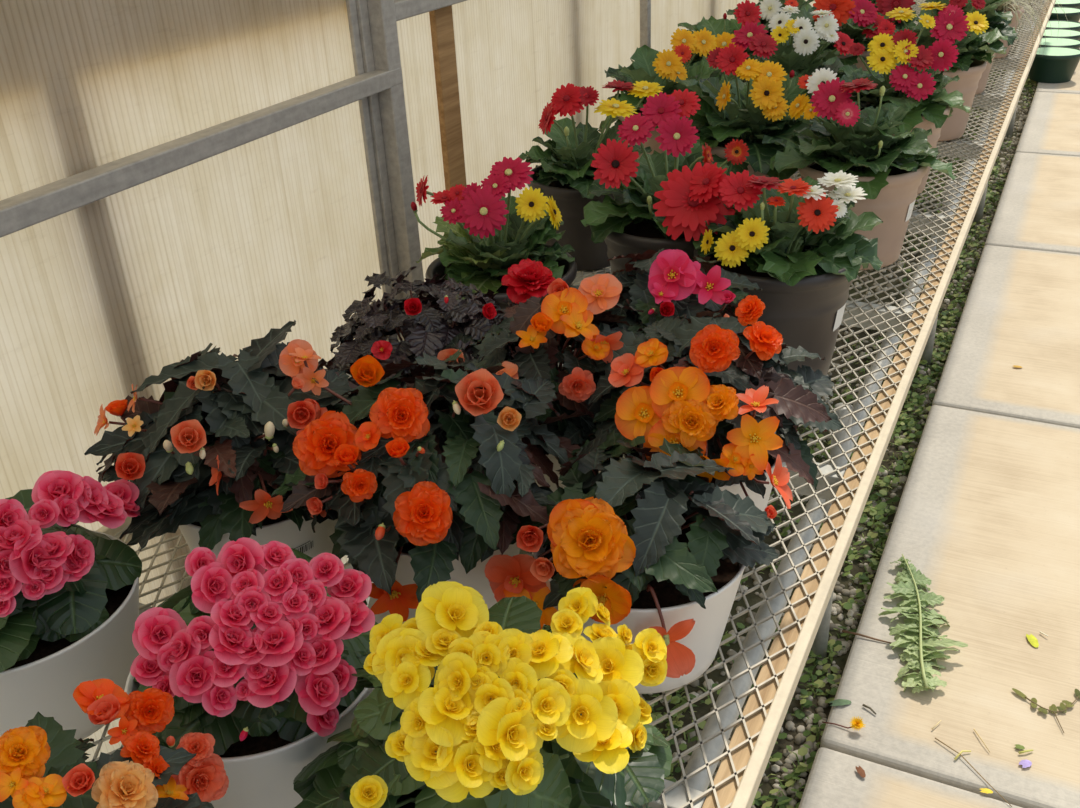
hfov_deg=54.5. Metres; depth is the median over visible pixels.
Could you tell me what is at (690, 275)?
flower
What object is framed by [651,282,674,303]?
flower
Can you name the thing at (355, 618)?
flower
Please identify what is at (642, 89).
flower
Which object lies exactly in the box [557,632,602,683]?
flower
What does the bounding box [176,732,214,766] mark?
flower
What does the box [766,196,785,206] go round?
flower
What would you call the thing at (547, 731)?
flower
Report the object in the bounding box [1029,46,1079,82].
nursery pot
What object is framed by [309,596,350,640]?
flower
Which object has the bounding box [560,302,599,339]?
flower
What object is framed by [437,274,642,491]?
begonias
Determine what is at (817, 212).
flower
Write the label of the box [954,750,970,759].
straw
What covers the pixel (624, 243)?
pot
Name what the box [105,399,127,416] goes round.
flower
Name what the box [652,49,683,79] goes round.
flower
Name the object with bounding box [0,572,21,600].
flower
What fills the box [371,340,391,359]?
flower
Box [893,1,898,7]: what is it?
flower
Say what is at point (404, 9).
trim
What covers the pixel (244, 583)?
flower
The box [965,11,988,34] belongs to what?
flower
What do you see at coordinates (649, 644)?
flower
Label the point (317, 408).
flower
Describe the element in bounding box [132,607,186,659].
flower
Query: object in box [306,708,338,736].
flower
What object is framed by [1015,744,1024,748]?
scrap
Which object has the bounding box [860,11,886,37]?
flower
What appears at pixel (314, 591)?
flower
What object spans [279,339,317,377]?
flower
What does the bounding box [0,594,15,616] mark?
flower
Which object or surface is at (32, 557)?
flower
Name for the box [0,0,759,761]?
wall
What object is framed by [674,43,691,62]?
flower
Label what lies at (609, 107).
flower
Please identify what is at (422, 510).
flower
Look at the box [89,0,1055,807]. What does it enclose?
bench
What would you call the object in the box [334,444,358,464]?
flower
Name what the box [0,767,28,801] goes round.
flower
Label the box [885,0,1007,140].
gerbera
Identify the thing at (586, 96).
flower
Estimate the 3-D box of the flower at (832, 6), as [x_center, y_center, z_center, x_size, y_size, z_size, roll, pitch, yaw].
[1.010,-1.369,3.615,0.024,0.024,0.006,-11,-4,30]
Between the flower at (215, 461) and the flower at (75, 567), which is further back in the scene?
the flower at (215, 461)
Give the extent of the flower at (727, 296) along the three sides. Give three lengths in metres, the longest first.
0.026 x 0.026 x 0.017 m
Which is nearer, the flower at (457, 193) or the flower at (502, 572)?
the flower at (502, 572)
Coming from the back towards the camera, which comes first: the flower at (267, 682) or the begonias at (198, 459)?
the begonias at (198, 459)
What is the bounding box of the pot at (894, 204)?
[798,159,927,269]
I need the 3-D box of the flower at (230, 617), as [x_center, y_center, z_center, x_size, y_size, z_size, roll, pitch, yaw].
[-0.291,0.200,1.000,0.042,0.014,0.042,27,36,-16]
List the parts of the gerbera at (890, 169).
flower stem, flower stem, flower stem, flower stem, flower stem, flower stem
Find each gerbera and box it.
[411,157,576,362]
[519,79,664,269]
[580,89,762,322]
[597,27,725,158]
[653,162,882,374]
[675,33,820,201]
[678,0,768,94]
[719,0,857,125]
[726,0,813,35]
[770,68,955,269]
[786,0,888,96]
[838,13,971,194]
[851,0,920,70]
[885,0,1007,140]
[917,0,1017,93]
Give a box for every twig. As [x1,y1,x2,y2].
[842,630,891,643]
[862,704,875,714]
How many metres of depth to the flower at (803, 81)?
2.48 m
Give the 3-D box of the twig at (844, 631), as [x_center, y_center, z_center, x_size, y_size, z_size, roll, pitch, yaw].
[0.726,0.517,2.326,0.110,0.008,0.006,10,31,23]
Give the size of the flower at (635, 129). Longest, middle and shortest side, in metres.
0.076 x 0.073 x 0.015 m
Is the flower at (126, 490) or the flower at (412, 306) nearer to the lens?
the flower at (126, 490)
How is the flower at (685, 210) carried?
on the gerbera at (800, 245)
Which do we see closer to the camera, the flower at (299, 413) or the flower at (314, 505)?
the flower at (314, 505)
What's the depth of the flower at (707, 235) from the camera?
1.87 m
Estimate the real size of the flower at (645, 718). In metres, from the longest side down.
0.035 x 0.032 x 0.011 m
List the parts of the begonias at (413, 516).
flower stem, flower stem, flower stem, flower stem, flower stem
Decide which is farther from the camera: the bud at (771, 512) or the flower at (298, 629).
the bud at (771, 512)
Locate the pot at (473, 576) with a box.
[395,466,519,621]
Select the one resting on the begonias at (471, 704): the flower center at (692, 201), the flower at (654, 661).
the flower at (654, 661)
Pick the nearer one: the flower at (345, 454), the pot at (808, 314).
the flower at (345, 454)
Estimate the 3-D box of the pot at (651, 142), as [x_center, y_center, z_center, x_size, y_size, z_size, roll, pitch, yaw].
[0.379,-0.780,3.162,0.302,0.240,0.302,11,31,24]
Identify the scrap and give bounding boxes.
[829,699,851,705]
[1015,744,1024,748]
[1026,634,1038,646]
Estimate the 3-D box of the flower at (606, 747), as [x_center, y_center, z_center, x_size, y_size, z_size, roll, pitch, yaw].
[0.053,0.284,0.885,0.053,0.016,0.051,19,40,20]
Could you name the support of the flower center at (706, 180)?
on the gerbera at (800, 245)
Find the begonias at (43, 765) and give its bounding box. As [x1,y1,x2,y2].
[0,678,228,807]
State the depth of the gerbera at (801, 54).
3.14 m
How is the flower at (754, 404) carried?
on the begonias at (718, 385)
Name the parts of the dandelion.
flower stem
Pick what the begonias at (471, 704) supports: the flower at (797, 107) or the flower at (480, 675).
the flower at (480, 675)
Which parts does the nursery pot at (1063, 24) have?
lid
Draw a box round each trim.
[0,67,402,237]
[346,0,392,304]
[355,0,403,311]
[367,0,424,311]
[394,0,466,20]
[429,5,466,190]
[640,0,650,47]
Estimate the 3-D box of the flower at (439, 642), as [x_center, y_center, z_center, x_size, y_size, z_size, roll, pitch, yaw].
[-0.079,0.198,0.876,0.033,0.011,0.031,-18,44,-36]
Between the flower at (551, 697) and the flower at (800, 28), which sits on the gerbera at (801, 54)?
the flower at (800, 28)
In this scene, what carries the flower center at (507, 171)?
on the gerbera at (486, 232)
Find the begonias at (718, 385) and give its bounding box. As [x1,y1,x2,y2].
[581,295,843,518]
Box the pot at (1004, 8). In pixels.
[994,4,1023,58]
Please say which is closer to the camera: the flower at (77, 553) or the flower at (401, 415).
the flower at (77, 553)
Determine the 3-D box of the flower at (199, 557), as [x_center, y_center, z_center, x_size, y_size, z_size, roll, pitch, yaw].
[-0.332,0.157,1.034,0.033,0.032,0.011,21,-25,-30]
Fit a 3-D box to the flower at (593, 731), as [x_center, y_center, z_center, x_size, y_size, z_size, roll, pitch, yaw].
[0.034,0.259,0.873,0.060,0.057,0.018,-30,-9,-11]
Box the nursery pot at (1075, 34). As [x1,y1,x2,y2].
[1043,28,1079,39]
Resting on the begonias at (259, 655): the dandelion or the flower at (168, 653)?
the flower at (168, 653)
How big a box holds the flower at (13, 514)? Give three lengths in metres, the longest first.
0.050 x 0.047 x 0.016 m
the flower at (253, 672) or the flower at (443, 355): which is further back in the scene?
the flower at (443, 355)
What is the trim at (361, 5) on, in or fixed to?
attached to the wall
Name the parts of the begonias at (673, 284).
flower stem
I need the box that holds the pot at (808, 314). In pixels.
[694,249,860,374]
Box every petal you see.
[980,788,992,793]
[1019,760,1031,767]
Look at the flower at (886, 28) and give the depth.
2.83 m
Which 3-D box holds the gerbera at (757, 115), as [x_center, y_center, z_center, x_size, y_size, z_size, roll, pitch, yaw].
[0.538,-0.714,2.757,0.423,0.494,0.471,-2,28,3]
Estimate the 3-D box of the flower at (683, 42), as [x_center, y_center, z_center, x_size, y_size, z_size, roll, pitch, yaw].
[0.401,-1.013,2.930,0.077,0.081,0.016,-10,3,-4]
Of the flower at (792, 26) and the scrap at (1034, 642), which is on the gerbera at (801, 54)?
the flower at (792, 26)
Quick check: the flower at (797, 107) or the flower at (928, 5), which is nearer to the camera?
the flower at (797, 107)
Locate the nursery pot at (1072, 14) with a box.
[1049,7,1079,21]
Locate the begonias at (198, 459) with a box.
[84,320,358,557]
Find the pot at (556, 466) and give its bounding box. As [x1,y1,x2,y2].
[534,454,600,491]
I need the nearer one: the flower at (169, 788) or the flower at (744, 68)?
the flower at (169, 788)
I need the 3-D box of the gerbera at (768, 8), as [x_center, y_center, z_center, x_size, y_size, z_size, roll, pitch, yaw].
[0.947,-1.443,4.175,0.434,0.388,0.431,-2,28,2]
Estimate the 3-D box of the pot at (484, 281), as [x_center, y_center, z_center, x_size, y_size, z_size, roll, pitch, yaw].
[-0.073,-0.183,2.135,0.302,0.210,0.302,11,31,24]
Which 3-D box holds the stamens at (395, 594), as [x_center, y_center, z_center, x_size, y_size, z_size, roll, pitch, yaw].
[-0.171,0.224,1.235,0.015,0.013,0.006,-10,29,-12]
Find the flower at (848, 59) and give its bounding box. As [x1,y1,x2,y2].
[832,40,872,96]
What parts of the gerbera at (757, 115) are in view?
flower stem, flower stem, flower stem, flower stem, flower stem, flower stem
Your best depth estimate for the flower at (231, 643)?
0.99 m
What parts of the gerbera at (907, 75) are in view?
flower stem, flower stem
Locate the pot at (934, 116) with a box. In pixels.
[860,102,949,194]
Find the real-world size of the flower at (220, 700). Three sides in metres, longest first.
0.035 x 0.035 x 0.012 m
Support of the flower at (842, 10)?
on the gerbera at (858, 19)
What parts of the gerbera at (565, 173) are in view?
flower stem, flower stem, flower stem, flower stem, flower stem, flower stem, flower stem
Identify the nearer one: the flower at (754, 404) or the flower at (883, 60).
the flower at (754, 404)
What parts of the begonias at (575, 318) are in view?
flower stem, flower stem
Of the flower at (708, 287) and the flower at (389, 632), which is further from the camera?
the flower at (708, 287)
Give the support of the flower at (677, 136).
on the gerbera at (628, 223)
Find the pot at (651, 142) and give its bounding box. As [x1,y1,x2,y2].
[617,107,663,158]
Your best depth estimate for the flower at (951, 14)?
3.28 m
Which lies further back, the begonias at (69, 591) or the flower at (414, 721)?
the begonias at (69, 591)
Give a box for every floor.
[519,0,1038,807]
[798,61,1079,807]
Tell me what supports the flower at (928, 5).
on the gerbera at (974, 50)
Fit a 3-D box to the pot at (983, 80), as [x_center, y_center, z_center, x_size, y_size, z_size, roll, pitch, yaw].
[1.629,-1.346,4.083,0.302,0.240,0.302,11,31,24]
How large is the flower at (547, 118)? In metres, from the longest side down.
0.078 x 0.076 x 0.014 m
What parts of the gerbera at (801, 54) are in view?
flower stem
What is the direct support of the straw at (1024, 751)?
on the floor at (988, 511)
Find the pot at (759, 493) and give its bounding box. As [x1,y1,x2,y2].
[624,449,775,510]
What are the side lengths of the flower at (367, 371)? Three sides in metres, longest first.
0.044 x 0.044 x 0.026 m
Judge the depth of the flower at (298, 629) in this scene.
1.01 m
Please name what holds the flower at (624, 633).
on the begonias at (471, 704)
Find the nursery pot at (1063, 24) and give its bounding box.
[1034,20,1079,30]
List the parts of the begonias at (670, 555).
flower stem, flower stem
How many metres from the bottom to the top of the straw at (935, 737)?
0.006 m
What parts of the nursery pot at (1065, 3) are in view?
lid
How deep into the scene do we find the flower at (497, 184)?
1.91 m
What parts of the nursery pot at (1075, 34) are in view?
lid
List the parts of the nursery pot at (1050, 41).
lid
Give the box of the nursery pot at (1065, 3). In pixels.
[1039,0,1079,7]
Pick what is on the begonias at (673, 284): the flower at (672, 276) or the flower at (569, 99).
the flower at (672, 276)
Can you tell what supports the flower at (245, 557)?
on the begonias at (259, 655)
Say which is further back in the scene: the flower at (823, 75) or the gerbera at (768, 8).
the gerbera at (768, 8)
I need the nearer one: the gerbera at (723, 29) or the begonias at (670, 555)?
the begonias at (670, 555)
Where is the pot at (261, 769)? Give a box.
[124,673,374,807]
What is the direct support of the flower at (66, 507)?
on the begonias at (69, 591)
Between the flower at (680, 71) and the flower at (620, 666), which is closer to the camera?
the flower at (620, 666)
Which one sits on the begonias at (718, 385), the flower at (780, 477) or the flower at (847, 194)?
the flower at (780, 477)
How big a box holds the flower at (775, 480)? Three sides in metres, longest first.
0.016 x 0.014 x 0.006 m
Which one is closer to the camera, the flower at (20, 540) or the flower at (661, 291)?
the flower at (20, 540)
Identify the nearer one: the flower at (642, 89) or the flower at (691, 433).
the flower at (691, 433)
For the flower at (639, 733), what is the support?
on the begonias at (471, 704)
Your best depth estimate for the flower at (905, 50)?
2.78 m
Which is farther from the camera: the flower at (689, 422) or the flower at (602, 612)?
the flower at (689, 422)
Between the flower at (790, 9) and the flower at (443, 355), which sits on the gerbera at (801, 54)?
the flower at (790, 9)
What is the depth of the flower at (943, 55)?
2.79 m
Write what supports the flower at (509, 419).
on the begonias at (413, 516)
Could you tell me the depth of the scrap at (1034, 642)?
2.29 m
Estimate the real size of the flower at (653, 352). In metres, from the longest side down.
0.050 x 0.047 x 0.010 m
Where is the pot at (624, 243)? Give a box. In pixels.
[604,231,694,322]
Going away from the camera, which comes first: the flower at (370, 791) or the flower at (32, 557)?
the flower at (370, 791)
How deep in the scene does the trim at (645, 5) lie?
3.49 m
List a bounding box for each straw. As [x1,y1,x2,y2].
[935,737,1011,806]
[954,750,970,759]
[973,729,989,751]
[1018,749,1032,753]
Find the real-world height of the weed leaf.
0.074 m
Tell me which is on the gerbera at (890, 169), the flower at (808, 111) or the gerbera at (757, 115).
the flower at (808, 111)
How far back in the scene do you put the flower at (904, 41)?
2.79 m
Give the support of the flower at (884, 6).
on the gerbera at (884, 6)
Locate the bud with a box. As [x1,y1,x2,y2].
[856,766,865,777]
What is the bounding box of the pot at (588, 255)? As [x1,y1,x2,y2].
[527,165,614,269]
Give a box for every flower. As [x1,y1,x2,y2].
[0,499,28,527]
[0,520,41,561]
[0,526,6,550]
[0,549,12,581]
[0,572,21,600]
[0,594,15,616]
[0,726,50,779]
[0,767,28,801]
[9,534,55,585]
[12,782,44,807]
[21,580,46,599]
[24,774,68,807]
[28,499,59,527]
[31,470,91,511]
[31,555,69,594]
[35,531,74,570]
[53,494,79,526]
[60,534,94,575]
[62,763,94,796]
[63,555,90,581]
[68,476,108,522]
[73,678,129,717]
[87,694,120,724]
[91,760,157,807]
[93,490,126,528]
[94,404,108,434]
[104,479,138,512]
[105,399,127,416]
[107,716,138,745]
[115,452,144,479]
[120,730,159,764]
[122,415,142,436]
[122,498,140,516]
[124,688,174,733]
[127,384,136,412]
[130,655,163,685]
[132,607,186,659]
[143,754,169,785]
[152,672,174,696]
[155,776,188,800]
[157,642,179,673]
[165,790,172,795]
[167,628,200,666]
[169,649,222,702]
[170,419,206,452]
[171,753,228,801]
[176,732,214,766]
[185,547,216,575]
[186,376,197,389]
[186,616,218,651]
[191,562,232,612]
[195,370,215,390]
[201,684,237,716]
[209,455,221,494]
[209,624,251,664]
[210,657,246,686]
[211,598,253,636]
[216,537,265,576]
[230,569,264,598]
[234,585,270,622]
[235,679,253,700]
[237,632,267,664]
[239,489,292,523]
[243,662,270,682]
[245,660,296,707]
[250,602,284,630]
[251,618,303,666]
[260,541,295,569]
[262,566,297,602]
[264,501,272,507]
[277,558,314,589]
[278,588,312,619]
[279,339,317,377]
[286,641,316,675]
[287,401,315,428]
[288,618,302,638]
[289,347,320,362]
[292,377,303,388]
[293,411,360,477]
[294,613,320,642]
[295,671,341,714]
[296,366,328,394]
[300,403,327,418]
[303,580,326,609]
[304,399,320,419]
[306,497,322,514]
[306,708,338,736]
[309,552,343,586]
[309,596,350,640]
[311,510,325,517]
[311,634,343,674]
[314,473,327,488]
[327,569,371,603]
[332,659,356,696]
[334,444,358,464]
[339,597,374,639]
[341,469,377,502]
[350,355,384,386]
[350,775,387,807]
[355,422,380,450]
[363,650,385,674]
[369,387,429,442]
[369,580,418,621]
[369,614,402,652]
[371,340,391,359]
[372,627,434,683]
[382,655,430,709]
[385,437,409,457]
[385,730,409,761]
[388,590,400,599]
[393,481,452,545]
[400,617,417,629]
[400,697,428,741]
[401,639,444,667]
[403,727,469,788]
[404,298,421,314]
[415,581,488,637]
[416,175,428,205]
[418,683,479,746]
[425,628,460,656]
[430,190,450,204]
[430,740,493,802]
[434,652,491,710]
[437,349,463,362]
[440,197,462,224]
[447,637,481,665]
[448,184,466,200]
[455,368,503,415]
[459,186,508,238]
[461,182,481,200]
[462,716,479,743]
[468,671,514,713]
[469,631,509,675]
[470,665,491,689]
[471,697,544,765]
[473,621,502,641]
[475,742,509,772]
[480,207,487,214]
[481,172,511,198]
[482,303,496,319]
[484,554,546,601]
[487,157,533,192]
[488,767,507,789]
[493,628,534,663]
[495,361,518,378]
[497,406,521,430]
[498,657,537,694]
[501,258,555,303]
[503,585,557,629]
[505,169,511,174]
[505,751,543,794]
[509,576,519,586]
[511,685,532,720]
[515,187,548,222]
[516,325,546,348]
[516,525,543,551]
[529,630,572,679]
[530,312,553,332]
[530,557,554,581]
[532,678,570,726]
[534,722,557,740]
[538,102,556,134]
[541,287,587,333]
[545,196,561,228]
[545,679,617,752]
[546,669,577,695]
[547,278,568,295]
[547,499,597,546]
[548,83,586,116]
[550,497,635,582]
[550,609,582,636]
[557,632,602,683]
[558,367,595,402]
[558,587,597,623]
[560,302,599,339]
[560,305,568,313]
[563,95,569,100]
[573,575,631,624]
[573,719,632,773]
[574,321,582,329]
[577,636,643,686]
[578,86,598,106]
[578,274,621,313]
[581,335,609,359]
[583,623,617,641]
[588,331,623,363]
[591,139,638,188]
[594,98,637,117]
[594,289,602,296]
[596,603,609,626]
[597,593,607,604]
[598,679,640,730]
[602,79,634,91]
[608,353,644,386]
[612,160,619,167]
[615,386,661,439]
[617,113,654,145]
[617,624,631,644]
[625,644,643,656]
[627,81,664,97]
[628,721,646,752]
[632,628,666,667]
[634,338,667,367]
[639,408,649,418]
[639,697,651,724]
[640,92,681,127]
[640,650,666,686]
[643,419,706,461]
[648,249,695,299]
[649,619,695,677]
[650,367,663,381]
[650,367,709,417]
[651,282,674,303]
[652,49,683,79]
[653,162,734,240]
[655,114,699,156]
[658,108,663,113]
[660,302,674,315]
[661,399,718,447]
[667,89,700,118]
[668,270,677,278]
[670,28,696,53]
[670,66,687,82]
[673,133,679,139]
[673,387,682,397]
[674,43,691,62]
[679,261,701,286]
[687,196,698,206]
[689,162,726,202]
[689,324,740,372]
[692,265,730,304]
[693,27,716,56]
[697,455,730,482]
[700,229,713,254]
[702,142,713,164]
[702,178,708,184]
[706,47,722,68]
[706,384,738,420]
[714,32,735,48]
[714,231,748,267]
[715,43,748,75]
[716,80,730,111]
[719,170,762,211]
[720,443,749,475]
[721,290,735,303]
[724,139,748,164]
[727,414,782,470]
[731,21,768,50]
[733,0,761,25]
[734,218,769,251]
[735,58,761,80]
[735,295,764,325]
[736,385,778,414]
[737,187,743,193]
[741,454,763,479]
[743,321,782,360]
[745,176,783,189]
[749,33,777,58]
[749,76,784,109]
[749,433,760,442]
[751,402,759,406]
[752,60,786,89]
[759,0,781,20]
[762,97,788,121]
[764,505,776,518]
[765,454,792,508]
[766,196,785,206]
[768,12,792,31]
[770,26,789,43]
[770,475,777,484]
[776,178,811,195]
[779,5,798,13]
[784,0,798,6]
[785,19,799,33]
[788,94,809,119]
[790,17,812,37]
[793,28,819,55]
[795,185,827,199]
[796,193,838,233]
[797,74,808,88]
[803,103,818,119]
[806,68,838,94]
[810,9,833,16]
[810,77,852,120]
[813,0,855,26]
[813,14,838,38]
[814,209,820,215]
[817,170,858,187]
[824,32,838,41]
[828,186,867,203]
[829,95,834,101]
[830,4,835,10]
[832,40,872,96]
[832,199,846,218]
[834,31,853,55]
[835,101,860,126]
[840,78,876,92]
[847,0,877,26]
[848,43,864,55]
[850,716,864,730]
[857,0,875,16]
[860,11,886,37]
[866,48,897,73]
[867,33,894,53]
[876,0,914,22]
[877,20,895,34]
[885,7,916,21]
[889,64,917,91]
[891,29,917,52]
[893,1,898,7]
[893,39,918,63]
[905,71,936,100]
[906,45,933,71]
[918,1,946,9]
[919,13,935,28]
[928,38,958,70]
[930,9,969,43]
[937,4,963,24]
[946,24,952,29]
[949,0,967,8]
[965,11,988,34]
[971,0,985,9]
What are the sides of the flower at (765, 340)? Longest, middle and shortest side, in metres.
0.053 x 0.052 x 0.027 m
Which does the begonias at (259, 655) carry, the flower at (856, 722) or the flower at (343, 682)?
the flower at (343, 682)
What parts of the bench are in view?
edge rail, leg, edge rail, leg, leg, leg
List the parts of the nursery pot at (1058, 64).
lid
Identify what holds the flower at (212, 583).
on the begonias at (259, 655)
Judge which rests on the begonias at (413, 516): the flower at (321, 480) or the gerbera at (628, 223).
the flower at (321, 480)
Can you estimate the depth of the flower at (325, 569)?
1.06 m
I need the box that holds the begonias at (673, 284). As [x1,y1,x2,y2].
[572,248,761,377]
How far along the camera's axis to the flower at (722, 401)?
1.31 m
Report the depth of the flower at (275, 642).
1.00 m
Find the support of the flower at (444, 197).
on the gerbera at (486, 232)
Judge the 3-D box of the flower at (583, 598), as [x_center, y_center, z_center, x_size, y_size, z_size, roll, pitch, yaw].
[0.036,0.191,0.998,0.039,0.015,0.041,-23,53,9]
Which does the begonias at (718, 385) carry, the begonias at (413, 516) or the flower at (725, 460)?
the flower at (725, 460)
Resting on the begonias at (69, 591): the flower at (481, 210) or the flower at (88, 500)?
the flower at (88, 500)
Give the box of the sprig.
[1012,688,1079,732]
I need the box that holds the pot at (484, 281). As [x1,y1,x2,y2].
[425,244,576,362]
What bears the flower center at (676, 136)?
on the gerbera at (628, 223)
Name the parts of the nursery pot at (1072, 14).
lid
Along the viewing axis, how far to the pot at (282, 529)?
1.42 m
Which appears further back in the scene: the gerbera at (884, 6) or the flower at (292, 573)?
the gerbera at (884, 6)
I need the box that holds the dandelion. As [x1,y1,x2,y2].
[822,716,864,730]
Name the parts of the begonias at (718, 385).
flower stem, flower stem, flower stem, flower stem, flower stem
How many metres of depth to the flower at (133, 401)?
1.38 m
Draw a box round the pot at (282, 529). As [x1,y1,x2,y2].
[179,516,337,557]
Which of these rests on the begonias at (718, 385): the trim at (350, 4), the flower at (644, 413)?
the flower at (644, 413)
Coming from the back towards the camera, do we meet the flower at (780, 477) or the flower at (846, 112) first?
the flower at (846, 112)
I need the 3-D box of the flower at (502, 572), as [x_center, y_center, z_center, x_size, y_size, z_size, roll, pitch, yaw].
[-0.030,0.216,1.291,0.076,0.080,0.016,-24,14,22]
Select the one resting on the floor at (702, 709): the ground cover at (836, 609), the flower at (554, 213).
the ground cover at (836, 609)
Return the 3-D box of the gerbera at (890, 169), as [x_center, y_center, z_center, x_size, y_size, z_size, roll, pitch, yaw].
[0.776,-0.579,2.522,0.426,0.458,0.393,11,31,24]
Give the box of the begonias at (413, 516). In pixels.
[268,347,598,622]
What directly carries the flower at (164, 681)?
on the begonias at (259, 655)
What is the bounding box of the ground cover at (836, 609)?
[643,80,1037,807]
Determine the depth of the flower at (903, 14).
3.41 m
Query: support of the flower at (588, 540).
on the begonias at (670, 555)
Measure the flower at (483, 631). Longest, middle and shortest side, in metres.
0.027 x 0.027 x 0.009 m
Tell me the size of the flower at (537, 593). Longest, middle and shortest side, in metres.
0.083 x 0.078 x 0.024 m
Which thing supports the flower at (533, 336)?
on the begonias at (575, 318)
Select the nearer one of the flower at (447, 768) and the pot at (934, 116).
the flower at (447, 768)
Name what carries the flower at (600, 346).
on the begonias at (575, 318)
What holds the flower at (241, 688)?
on the begonias at (259, 655)
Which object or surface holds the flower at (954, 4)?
on the gerbera at (974, 50)
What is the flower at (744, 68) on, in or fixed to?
on the gerbera at (757, 115)
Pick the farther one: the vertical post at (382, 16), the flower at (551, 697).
the vertical post at (382, 16)
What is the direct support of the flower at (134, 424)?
on the begonias at (198, 459)
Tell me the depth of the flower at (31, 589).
1.15 m
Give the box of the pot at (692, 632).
[533,491,745,693]
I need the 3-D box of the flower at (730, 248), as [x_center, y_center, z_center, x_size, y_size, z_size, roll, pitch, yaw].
[0.337,-0.272,1.838,0.063,0.066,0.013,24,-1,12]
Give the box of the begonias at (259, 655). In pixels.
[124,537,378,807]
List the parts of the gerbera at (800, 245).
flower stem, flower stem, flower stem, flower stem, flower stem, flower stem, flower stem, flower stem, flower stem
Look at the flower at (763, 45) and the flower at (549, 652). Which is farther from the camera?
the flower at (763, 45)
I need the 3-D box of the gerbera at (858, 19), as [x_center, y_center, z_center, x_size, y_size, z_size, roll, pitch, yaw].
[1.091,-1.288,3.805,0.410,0.453,0.462,8,30,20]
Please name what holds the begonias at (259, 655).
on the bench
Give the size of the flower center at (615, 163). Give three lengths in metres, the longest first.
0.016 x 0.016 x 0.004 m
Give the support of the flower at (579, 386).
on the begonias at (575, 318)
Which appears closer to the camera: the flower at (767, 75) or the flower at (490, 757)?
the flower at (490, 757)
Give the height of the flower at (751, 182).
0.012 m
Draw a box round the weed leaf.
[879,554,967,692]
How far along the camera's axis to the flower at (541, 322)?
1.45 m
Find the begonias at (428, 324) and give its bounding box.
[314,258,555,385]
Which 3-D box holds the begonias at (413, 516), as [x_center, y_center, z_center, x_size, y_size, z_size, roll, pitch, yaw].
[-0.136,0.116,1.395,0.401,0.396,0.431,13,32,27]
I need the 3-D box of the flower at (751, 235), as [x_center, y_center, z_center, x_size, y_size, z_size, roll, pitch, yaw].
[0.366,-0.294,1.814,0.060,0.061,0.011,10,1,12]
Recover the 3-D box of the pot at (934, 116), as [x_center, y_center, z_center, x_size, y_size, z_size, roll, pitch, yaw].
[1.010,-0.744,3.032,0.302,0.240,0.302,11,31,24]
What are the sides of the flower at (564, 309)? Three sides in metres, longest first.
0.015 x 0.013 x 0.005 m
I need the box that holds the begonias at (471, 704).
[293,581,672,807]
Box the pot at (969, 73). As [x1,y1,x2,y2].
[936,59,986,140]
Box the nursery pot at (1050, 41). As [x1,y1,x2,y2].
[1029,37,1079,48]
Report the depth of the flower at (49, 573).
1.15 m
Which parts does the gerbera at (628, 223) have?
flower stem, flower stem, flower stem, flower stem, flower stem, flower stem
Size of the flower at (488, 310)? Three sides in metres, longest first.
0.027 x 0.027 x 0.016 m
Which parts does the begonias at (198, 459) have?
flower stem, flower stem, flower stem, flower stem, flower stem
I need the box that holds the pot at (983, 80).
[970,29,998,93]
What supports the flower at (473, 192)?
on the gerbera at (486, 232)
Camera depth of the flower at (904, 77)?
2.78 m
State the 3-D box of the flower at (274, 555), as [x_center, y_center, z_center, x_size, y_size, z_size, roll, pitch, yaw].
[-0.262,0.152,1.046,0.041,0.014,0.042,4,47,-35]
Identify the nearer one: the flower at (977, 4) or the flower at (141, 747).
the flower at (141, 747)
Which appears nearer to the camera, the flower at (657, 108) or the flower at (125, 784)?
the flower at (125, 784)
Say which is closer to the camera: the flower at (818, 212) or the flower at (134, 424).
the flower at (134, 424)
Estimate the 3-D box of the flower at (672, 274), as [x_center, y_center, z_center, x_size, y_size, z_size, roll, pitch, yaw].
[0.205,-0.200,1.625,0.018,0.015,0.006,-19,-9,7]
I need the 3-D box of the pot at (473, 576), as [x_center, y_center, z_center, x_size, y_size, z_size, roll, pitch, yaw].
[-0.129,0.211,1.456,0.232,0.170,0.232,11,31,24]
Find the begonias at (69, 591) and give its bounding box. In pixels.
[0,470,141,739]
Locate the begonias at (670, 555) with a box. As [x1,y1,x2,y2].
[484,429,779,693]
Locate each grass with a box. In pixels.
[542,70,1037,807]
[914,0,1078,59]
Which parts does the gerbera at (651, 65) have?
flower stem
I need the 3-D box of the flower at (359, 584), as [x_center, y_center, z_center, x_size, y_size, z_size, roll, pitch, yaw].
[-0.195,0.185,1.069,0.046,0.015,0.043,-2,54,1]
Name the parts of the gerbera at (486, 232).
flower stem, flower stem, flower stem, flower stem, flower stem, flower stem, flower stem, flower stem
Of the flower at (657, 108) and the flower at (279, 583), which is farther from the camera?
the flower at (657, 108)
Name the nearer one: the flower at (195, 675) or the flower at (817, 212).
the flower at (195, 675)
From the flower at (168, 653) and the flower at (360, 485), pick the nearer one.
the flower at (168, 653)
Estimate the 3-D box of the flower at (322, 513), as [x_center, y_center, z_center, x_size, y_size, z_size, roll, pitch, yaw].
[-0.280,0.130,1.338,0.034,0.032,0.010,1,-1,1]
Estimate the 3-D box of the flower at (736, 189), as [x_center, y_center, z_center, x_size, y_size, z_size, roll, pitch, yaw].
[0.349,-0.372,1.827,0.077,0.076,0.012,8,-10,14]
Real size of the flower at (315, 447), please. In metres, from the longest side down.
0.088 x 0.084 x 0.037 m

